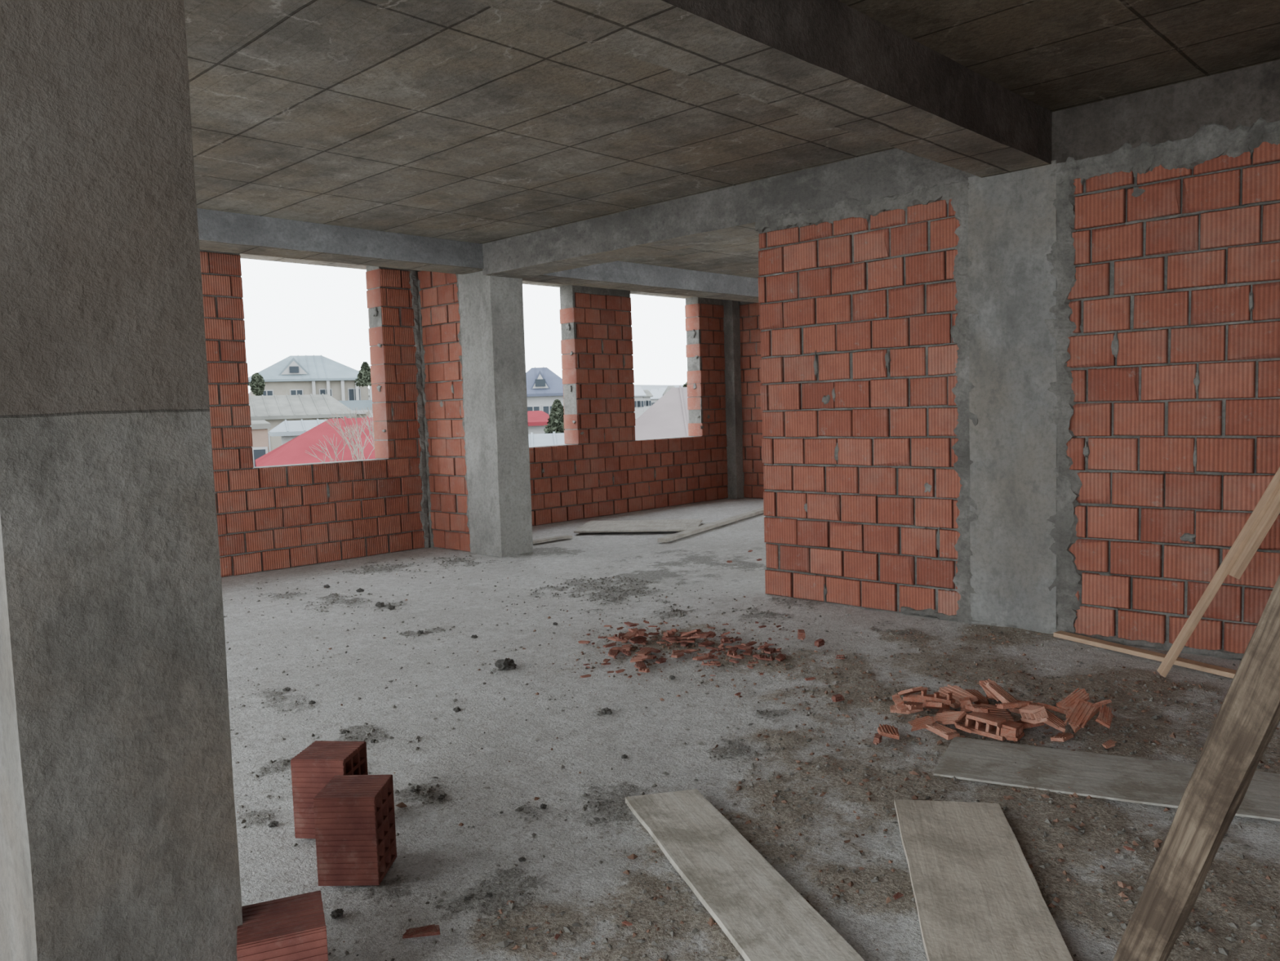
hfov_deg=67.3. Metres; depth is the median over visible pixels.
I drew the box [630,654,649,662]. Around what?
fragment
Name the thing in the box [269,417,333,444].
house
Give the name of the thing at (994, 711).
fragment
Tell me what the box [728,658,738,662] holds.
fragment
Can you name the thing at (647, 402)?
house
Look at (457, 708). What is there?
clod
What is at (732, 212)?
concrete beam
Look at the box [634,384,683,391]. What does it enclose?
hill
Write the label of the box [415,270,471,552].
wall
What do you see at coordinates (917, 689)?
fragment
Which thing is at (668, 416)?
house
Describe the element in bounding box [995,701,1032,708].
fragment
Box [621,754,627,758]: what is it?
clod
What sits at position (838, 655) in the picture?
fragment
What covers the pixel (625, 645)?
fragment
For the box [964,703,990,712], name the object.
fragment
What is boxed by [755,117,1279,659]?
wall
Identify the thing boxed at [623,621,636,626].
fragment
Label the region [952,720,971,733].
fragment
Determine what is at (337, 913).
clod
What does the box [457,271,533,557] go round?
concrete column
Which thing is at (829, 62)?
concrete beam
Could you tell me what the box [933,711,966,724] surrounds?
fragment
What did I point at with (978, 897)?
plank
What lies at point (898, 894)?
fragment
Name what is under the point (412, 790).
clod
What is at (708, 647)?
fragment
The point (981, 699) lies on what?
fragment
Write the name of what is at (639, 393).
house
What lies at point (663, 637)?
fragment
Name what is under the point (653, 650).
fragment
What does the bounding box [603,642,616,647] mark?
fragment
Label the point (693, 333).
mortar
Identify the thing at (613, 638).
fragment
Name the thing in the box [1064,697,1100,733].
fragment
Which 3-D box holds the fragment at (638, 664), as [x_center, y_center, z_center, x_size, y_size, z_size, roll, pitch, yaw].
[0.001,1.032,5.370,0.066,0.013,0.124,-3,6,-3]
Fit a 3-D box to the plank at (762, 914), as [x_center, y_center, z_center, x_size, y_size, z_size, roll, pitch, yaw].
[0.335,1.216,2.743,0.274,0.021,1.725,-3,4,-17]
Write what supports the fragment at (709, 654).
on the floor
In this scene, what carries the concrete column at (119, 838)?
on the floor
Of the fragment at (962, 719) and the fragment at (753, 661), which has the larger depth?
the fragment at (753, 661)
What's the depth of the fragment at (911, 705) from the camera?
4.28 m
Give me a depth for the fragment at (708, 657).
5.46 m
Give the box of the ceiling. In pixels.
[182,0,1279,298]
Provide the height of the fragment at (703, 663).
0.024 m
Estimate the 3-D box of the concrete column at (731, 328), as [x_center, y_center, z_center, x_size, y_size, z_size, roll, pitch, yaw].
[1.453,-1.269,14.969,0.205,3.103,0.185,2,6,44]
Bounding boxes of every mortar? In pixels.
[373,306,386,431]
[564,322,575,423]
[691,328,699,417]
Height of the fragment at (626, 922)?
0.004 m
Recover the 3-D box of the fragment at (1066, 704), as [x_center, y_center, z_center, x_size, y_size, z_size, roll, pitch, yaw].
[1.913,0.966,4.228,0.153,0.081,0.064,-3,5,-20]
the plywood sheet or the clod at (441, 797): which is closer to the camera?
the clod at (441, 797)
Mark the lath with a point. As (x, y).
(1187, 663)
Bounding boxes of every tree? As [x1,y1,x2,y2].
[248,372,265,395]
[305,406,375,462]
[354,361,372,416]
[543,399,564,433]
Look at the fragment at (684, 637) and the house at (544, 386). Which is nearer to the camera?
the fragment at (684, 637)
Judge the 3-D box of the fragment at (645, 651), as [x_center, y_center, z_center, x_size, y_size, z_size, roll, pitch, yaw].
[0.032,0.996,5.601,0.069,0.023,0.137,-1,4,11]
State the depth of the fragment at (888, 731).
4.13 m
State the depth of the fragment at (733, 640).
5.83 m
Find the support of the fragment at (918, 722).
on the fragment at (946, 732)
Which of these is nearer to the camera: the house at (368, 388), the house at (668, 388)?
the house at (668, 388)
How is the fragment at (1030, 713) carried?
on the fragment at (1026, 725)
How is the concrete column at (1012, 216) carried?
on the floor
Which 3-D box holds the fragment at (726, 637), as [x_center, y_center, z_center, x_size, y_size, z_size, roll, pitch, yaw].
[0.522,0.968,5.863,0.046,0.015,0.092,1,5,37]
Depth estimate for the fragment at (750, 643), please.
5.78 m
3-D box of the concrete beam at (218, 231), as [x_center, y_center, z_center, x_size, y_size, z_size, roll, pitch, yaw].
[-2.638,-2.104,8.564,0.447,0.267,15.004,2,6,44]
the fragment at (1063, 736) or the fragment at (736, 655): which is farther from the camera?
the fragment at (736, 655)
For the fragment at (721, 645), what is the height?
0.022 m
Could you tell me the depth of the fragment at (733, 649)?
5.64 m
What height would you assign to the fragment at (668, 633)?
0.043 m
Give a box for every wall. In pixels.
[200,249,431,577]
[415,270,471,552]
[528,284,728,525]
[739,301,764,498]
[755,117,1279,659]
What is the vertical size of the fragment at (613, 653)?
0.023 m
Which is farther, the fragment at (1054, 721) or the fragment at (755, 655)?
the fragment at (755, 655)
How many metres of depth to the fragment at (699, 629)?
5.90 m
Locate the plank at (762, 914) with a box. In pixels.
[625,788,864,960]
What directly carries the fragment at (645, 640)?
on the floor
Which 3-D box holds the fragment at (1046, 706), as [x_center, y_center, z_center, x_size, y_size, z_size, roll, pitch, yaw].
[1.834,1.007,4.226,0.157,0.061,0.072,1,5,32]
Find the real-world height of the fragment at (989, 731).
0.089 m
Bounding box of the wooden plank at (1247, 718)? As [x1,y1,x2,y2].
[1112,574,1279,960]
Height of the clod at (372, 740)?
0.021 m
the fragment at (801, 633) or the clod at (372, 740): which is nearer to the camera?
the clod at (372, 740)
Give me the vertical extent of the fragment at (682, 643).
0.020 m
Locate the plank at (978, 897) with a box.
[894,799,1073,960]
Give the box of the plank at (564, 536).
[533,534,572,543]
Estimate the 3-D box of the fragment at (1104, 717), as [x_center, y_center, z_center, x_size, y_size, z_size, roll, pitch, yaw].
[1.973,0.996,4.074,0.057,0.074,0.115,1,5,36]
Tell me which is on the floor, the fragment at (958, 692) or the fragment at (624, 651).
the fragment at (624, 651)
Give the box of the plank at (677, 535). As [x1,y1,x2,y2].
[657,507,764,542]
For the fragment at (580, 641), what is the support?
on the floor
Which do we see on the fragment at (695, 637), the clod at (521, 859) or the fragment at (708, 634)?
the fragment at (708, 634)
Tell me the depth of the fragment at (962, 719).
4.30 m
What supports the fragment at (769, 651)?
on the fragment
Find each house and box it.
[247,355,373,417]
[248,393,355,451]
[250,419,271,466]
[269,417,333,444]
[368,387,373,417]
[525,366,564,414]
[527,410,549,434]
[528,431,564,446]
[633,386,646,419]
[634,385,688,439]
[642,390,653,413]
[649,388,661,406]
[657,387,666,396]
[662,386,675,395]
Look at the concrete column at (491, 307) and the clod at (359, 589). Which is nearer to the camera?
the clod at (359, 589)
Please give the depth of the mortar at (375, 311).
10.14 m
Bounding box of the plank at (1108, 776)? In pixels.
[933,736,1279,821]
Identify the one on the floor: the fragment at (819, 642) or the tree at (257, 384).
the fragment at (819, 642)
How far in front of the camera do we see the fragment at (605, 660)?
5.50 m
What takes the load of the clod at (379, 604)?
on the floor
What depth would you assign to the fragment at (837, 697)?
4.64 m
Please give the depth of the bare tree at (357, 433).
22.13 m
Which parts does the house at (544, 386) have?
pane, pane, gable panel, pane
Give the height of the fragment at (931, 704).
0.080 m
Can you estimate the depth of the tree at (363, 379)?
65.73 m
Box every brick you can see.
[236,889,328,960]
[290,740,368,838]
[313,773,396,885]
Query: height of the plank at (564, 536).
0.033 m
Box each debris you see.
[237,555,1279,960]
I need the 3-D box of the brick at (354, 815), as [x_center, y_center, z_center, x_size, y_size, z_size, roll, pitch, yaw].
[-0.899,1.104,3.047,0.190,0.280,0.196,-2,4,2]
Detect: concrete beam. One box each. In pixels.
[196,208,758,302]
[471,0,1052,177]
[482,147,975,278]
[1051,59,1279,163]
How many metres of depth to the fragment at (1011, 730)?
4.04 m
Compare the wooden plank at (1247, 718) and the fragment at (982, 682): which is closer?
the wooden plank at (1247, 718)
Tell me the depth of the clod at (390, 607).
7.23 m
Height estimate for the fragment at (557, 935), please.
0.003 m
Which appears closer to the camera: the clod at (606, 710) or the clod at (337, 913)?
the clod at (337, 913)
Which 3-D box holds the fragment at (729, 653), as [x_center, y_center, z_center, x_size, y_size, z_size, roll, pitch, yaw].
[0.543,0.996,5.499,0.108,0.038,0.038,2,6,43]
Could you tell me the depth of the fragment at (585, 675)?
5.20 m
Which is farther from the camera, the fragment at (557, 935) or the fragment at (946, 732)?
the fragment at (946, 732)
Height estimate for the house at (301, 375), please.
12.760 m
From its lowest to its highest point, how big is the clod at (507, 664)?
0.086 m
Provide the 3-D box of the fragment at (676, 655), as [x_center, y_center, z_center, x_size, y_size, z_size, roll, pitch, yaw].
[0.219,1.008,5.561,0.071,0.028,0.135,-1,4,9]
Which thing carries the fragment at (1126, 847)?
on the floor
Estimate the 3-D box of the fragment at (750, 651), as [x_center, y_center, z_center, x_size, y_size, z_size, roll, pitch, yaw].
[0.632,0.997,5.590,0.044,0.016,0.095,0,5,20]
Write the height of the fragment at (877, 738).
0.025 m
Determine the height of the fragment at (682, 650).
0.017 m
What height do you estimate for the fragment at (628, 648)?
0.018 m
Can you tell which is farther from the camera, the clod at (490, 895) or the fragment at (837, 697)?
the fragment at (837, 697)
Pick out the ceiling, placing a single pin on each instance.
(468, 121)
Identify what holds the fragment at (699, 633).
on the fragment at (708, 634)
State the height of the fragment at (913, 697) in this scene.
0.052 m
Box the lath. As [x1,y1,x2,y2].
[1053,630,1236,678]
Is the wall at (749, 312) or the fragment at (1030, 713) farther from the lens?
the wall at (749, 312)
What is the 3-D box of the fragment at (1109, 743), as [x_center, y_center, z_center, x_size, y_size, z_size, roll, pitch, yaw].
[1.925,1.080,3.937,0.081,0.016,0.036,-5,5,-34]
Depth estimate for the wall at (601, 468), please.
13.25 m
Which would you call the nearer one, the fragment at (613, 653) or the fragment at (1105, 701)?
the fragment at (1105, 701)
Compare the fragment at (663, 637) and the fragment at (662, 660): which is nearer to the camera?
the fragment at (662, 660)
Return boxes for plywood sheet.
[573,519,702,533]
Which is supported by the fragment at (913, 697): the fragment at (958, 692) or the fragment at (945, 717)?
the fragment at (958, 692)
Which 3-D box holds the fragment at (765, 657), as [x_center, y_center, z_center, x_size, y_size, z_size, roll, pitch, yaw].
[0.713,0.999,5.438,0.094,0.028,0.033,0,5,27]
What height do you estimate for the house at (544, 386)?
10.693 m
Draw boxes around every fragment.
[402,924,439,938]
[554,933,559,940]
[577,640,590,643]
[580,674,591,677]
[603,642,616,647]
[603,658,610,662]
[607,636,621,641]
[608,648,619,657]
[610,646,632,650]
[613,634,624,639]
[615,668,625,673]
[617,632,626,635]
[621,648,631,655]
[622,644,631,646]
[622,920,632,925]
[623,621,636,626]
[623,627,639,640]
[627,627,648,636]
[628,636,647,644]
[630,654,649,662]
[633,630,644,637]
[633,654,656,658]
[634,661,646,668]
[637,646,652,655]
[638,639,647,644]
[638,667,649,672]
[649,647,660,653]
[655,657,667,663]
[661,636,676,639]
[662,628,676,637]
[666,639,678,643]
[671,651,684,657]
[675,635,691,639]
[680,641,688,646]
[680,648,694,653]
[681,628,700,635]
[687,635,700,639]
[687,638,695,642]
[690,632,711,638]
[692,654,708,659]
[695,631,714,635]
[696,656,711,660]
[697,640,715,646]
[701,660,715,665]
[706,646,718,649]
[707,652,718,658]
[718,643,724,648]
[720,636,732,640]
[720,637,735,643]
[726,649,744,657]
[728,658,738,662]
[730,646,737,653]
[733,644,754,649]
[734,654,744,658]
[742,648,752,655]
[746,640,756,645]
[747,659,759,663]
[753,653,764,657]
[757,653,774,660]
[764,647,775,653]
[775,653,786,661]
[797,629,805,639]
[804,676,815,679]
[814,638,824,647]
[831,693,844,702]
[835,654,845,658]
[873,733,881,744]
[877,724,899,739]
[889,704,923,714]
[892,693,910,713]
[892,891,903,899]
[897,685,928,694]
[902,693,946,702]
[902,701,922,709]
[907,715,935,731]
[917,688,955,703]
[922,701,950,709]
[924,721,959,739]
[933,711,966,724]
[936,684,977,708]
[936,708,976,724]
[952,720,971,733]
[959,696,972,711]
[963,711,1006,740]
[964,688,988,704]
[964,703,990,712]
[970,703,1013,721]
[979,678,1003,701]
[985,682,1022,713]
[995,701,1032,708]
[1000,720,1024,741]
[1014,720,1044,728]
[1018,704,1048,724]
[1027,702,1066,732]
[1037,702,1067,714]
[1050,732,1073,741]
[1056,688,1089,710]
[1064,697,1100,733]
[1092,698,1111,706]
[1095,703,1112,728]
[1102,738,1116,748]
[1123,845,1134,850]
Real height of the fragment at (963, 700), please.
0.072 m
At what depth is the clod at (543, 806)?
3.52 m
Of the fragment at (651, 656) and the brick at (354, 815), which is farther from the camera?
the fragment at (651, 656)
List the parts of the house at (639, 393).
pane, pane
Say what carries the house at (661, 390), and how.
on the ground
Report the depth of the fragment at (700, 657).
5.44 m
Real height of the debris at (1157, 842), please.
0.042 m
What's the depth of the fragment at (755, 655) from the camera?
5.46 m
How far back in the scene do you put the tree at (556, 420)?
37.82 m
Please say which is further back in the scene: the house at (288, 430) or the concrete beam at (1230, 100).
the house at (288, 430)
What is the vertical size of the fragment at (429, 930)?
0.011 m
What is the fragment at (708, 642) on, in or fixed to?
on the floor
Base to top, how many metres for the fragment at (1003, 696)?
0.112 m
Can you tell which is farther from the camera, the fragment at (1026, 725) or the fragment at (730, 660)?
the fragment at (730, 660)
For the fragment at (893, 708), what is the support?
on the floor
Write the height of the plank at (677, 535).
0.040 m
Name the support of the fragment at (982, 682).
on the fragment at (1003, 696)
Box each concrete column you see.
[0,0,243,960]
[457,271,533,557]
[722,299,744,498]
[968,160,1057,633]
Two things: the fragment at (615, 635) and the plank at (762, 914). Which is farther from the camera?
the fragment at (615, 635)
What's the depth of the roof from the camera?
27.63 m
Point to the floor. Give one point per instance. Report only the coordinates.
(696, 562)
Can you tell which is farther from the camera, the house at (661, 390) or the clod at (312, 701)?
the house at (661, 390)
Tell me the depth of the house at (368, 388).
209.13 m
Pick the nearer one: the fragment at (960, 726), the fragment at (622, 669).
the fragment at (960, 726)
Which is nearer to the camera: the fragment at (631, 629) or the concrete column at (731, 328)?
the fragment at (631, 629)
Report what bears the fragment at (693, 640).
on the floor
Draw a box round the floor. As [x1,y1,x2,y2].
[220,497,1279,960]
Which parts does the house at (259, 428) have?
pane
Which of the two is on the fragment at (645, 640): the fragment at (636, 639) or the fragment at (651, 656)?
the fragment at (636, 639)
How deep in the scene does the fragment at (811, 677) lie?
5.01 m
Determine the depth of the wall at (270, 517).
9.65 m
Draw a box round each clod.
[267,820,279,826]
[282,686,290,691]
[308,699,315,704]
[329,908,343,918]
[355,587,364,591]
[370,738,376,742]
[375,601,384,607]
[387,604,395,609]
[409,788,418,792]
[437,794,444,799]
[453,706,461,711]
[464,896,472,900]
[485,892,493,897]
[494,657,517,670]
[518,856,526,862]
[540,803,546,808]
[600,706,612,714]
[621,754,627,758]
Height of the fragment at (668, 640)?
0.022 m
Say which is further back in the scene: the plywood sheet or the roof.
the roof
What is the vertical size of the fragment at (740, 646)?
0.021 m
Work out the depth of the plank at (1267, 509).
4.73 m
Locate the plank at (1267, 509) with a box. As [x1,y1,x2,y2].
[1156,466,1279,677]
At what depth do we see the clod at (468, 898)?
2.87 m
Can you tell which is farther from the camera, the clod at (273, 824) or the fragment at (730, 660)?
the fragment at (730, 660)
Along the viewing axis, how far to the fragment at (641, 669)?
5.26 m
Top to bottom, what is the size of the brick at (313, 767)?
0.280 m
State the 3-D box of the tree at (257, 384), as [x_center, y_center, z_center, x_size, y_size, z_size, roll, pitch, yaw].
[-26.111,-2.072,66.402,1.074,10.753,1.130,2,6,44]
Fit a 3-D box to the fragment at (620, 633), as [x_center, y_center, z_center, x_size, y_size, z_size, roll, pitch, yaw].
[-0.099,0.955,5.929,0.084,0.033,0.037,-4,5,-25]
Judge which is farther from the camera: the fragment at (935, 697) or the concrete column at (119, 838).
the fragment at (935, 697)
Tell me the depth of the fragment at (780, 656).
5.43 m
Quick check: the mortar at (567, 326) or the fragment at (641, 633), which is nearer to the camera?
the fragment at (641, 633)
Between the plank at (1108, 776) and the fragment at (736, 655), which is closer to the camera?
the plank at (1108, 776)
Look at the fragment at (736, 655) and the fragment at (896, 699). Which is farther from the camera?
the fragment at (736, 655)
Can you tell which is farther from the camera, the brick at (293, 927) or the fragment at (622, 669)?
the fragment at (622, 669)
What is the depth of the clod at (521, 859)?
3.11 m
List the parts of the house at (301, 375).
pane, pane, gable panel, pane, porch post, pane, porch post, porch post, pane, railing, porch post, porch post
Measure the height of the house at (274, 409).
8.814 m
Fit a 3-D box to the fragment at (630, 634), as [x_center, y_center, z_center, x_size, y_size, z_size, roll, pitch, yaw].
[-0.050,0.946,5.924,0.119,0.054,0.058,-5,5,-38]
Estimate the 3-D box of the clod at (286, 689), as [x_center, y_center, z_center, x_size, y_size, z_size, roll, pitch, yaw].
[-1.894,1.121,5.153,0.041,0.028,0.038,0,5,28]

